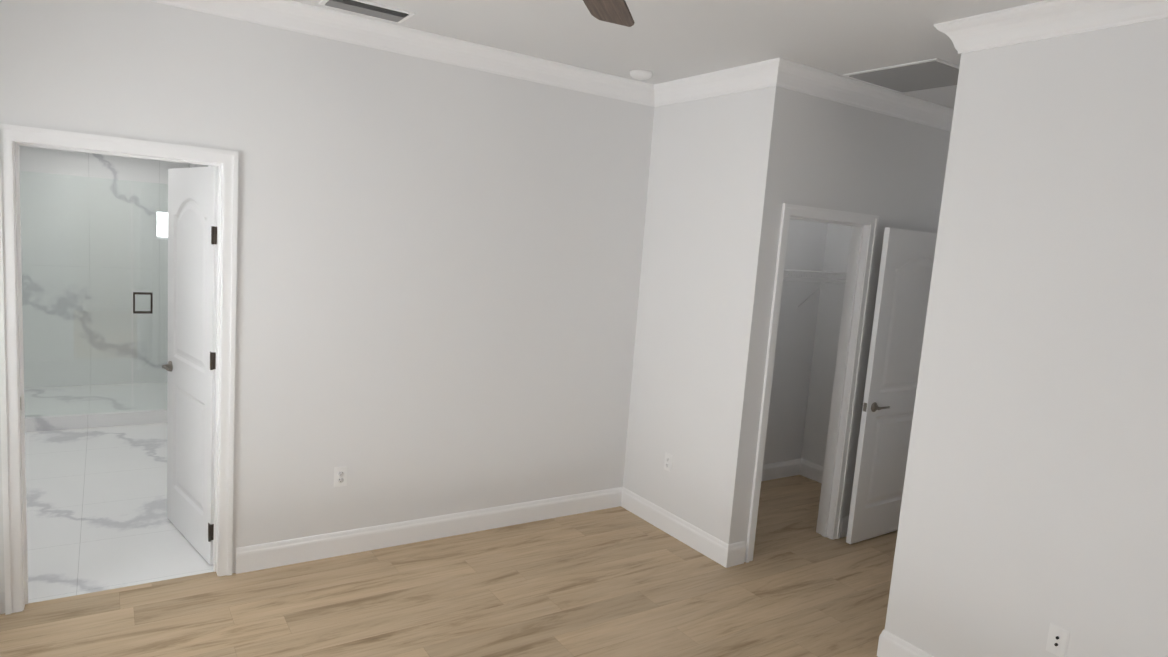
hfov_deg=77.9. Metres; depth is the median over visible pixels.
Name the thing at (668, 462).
outlet
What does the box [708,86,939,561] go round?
wall
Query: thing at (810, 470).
baseboard
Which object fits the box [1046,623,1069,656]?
outlet
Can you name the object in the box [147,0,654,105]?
crown molding
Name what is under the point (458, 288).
wall
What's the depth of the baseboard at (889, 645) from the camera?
3.38 m
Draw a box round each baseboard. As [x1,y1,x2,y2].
[236,487,619,573]
[620,487,739,567]
[761,459,799,480]
[800,459,823,482]
[840,516,848,537]
[877,629,933,656]
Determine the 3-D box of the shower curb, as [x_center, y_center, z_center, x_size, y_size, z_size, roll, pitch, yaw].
[-4.248,0.769,6.035,1.924,0.110,0.120,0,8,-34]
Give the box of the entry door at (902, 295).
[846,227,936,543]
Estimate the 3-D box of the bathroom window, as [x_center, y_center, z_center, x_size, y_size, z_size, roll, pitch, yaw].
[-4.432,-1.108,7.741,0.290,0.300,0.030,0,8,-34]
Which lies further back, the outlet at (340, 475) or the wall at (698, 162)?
the wall at (698, 162)
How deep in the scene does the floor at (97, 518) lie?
4.54 m
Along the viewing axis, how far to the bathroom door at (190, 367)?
3.95 m
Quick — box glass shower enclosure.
[20,171,167,416]
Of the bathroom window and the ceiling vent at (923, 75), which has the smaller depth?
the ceiling vent at (923, 75)
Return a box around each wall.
[0,0,655,613]
[624,90,755,532]
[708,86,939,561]
[885,48,991,641]
[908,18,1167,656]
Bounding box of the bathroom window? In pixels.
[155,210,167,238]
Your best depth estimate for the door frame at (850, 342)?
4.68 m
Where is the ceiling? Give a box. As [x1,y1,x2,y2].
[292,0,1043,108]
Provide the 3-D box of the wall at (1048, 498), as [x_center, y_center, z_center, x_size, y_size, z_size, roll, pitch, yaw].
[2.331,0.329,2.175,0.120,2.900,2.490,0,8,-34]
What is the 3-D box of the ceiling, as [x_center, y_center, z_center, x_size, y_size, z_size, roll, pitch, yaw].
[-0.067,-1.673,4.577,7.974,0.120,10.250,0,8,-34]
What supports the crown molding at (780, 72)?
attached to the wall at (804, 149)
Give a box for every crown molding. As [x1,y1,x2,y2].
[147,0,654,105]
[651,61,762,106]
[759,58,953,131]
[934,0,1167,54]
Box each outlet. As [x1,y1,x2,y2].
[334,466,346,486]
[664,452,672,471]
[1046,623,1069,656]
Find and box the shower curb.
[25,407,166,431]
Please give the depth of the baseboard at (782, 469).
6.08 m
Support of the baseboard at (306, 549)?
attached to the wall at (458, 288)
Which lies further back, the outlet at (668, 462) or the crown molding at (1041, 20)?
the outlet at (668, 462)
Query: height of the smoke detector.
0.042 m
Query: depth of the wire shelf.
5.61 m
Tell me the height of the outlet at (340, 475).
0.115 m
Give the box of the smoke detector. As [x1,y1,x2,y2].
[630,70,651,79]
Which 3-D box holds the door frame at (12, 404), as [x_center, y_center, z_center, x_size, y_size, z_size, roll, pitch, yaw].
[-2.183,0.205,3.442,0.925,2.165,0.154,0,8,-34]
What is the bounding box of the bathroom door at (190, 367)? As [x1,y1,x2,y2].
[162,166,217,564]
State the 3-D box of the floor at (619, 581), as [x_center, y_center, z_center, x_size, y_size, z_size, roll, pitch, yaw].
[1.125,1.685,2.816,7.974,0.120,5.082,0,8,-34]
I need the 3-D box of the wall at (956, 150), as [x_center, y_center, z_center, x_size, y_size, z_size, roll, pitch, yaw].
[2.932,0.130,4.150,3.310,2.900,0.139,0,8,-34]
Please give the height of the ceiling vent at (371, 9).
0.011 m
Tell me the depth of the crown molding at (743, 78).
4.35 m
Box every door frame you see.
[0,123,237,614]
[745,203,878,562]
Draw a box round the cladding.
[19,145,209,387]
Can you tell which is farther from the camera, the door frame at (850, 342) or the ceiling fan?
the door frame at (850, 342)
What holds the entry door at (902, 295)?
in the wall at (804, 149)
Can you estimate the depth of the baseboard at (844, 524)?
4.89 m
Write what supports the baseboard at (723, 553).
attached to the wall at (698, 162)
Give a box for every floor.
[0,475,897,656]
[24,382,213,602]
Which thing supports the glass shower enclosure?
on the shower curb
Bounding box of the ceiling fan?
[583,0,634,26]
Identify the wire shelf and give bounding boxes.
[783,269,845,310]
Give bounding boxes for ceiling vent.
[319,0,414,22]
[842,58,959,92]

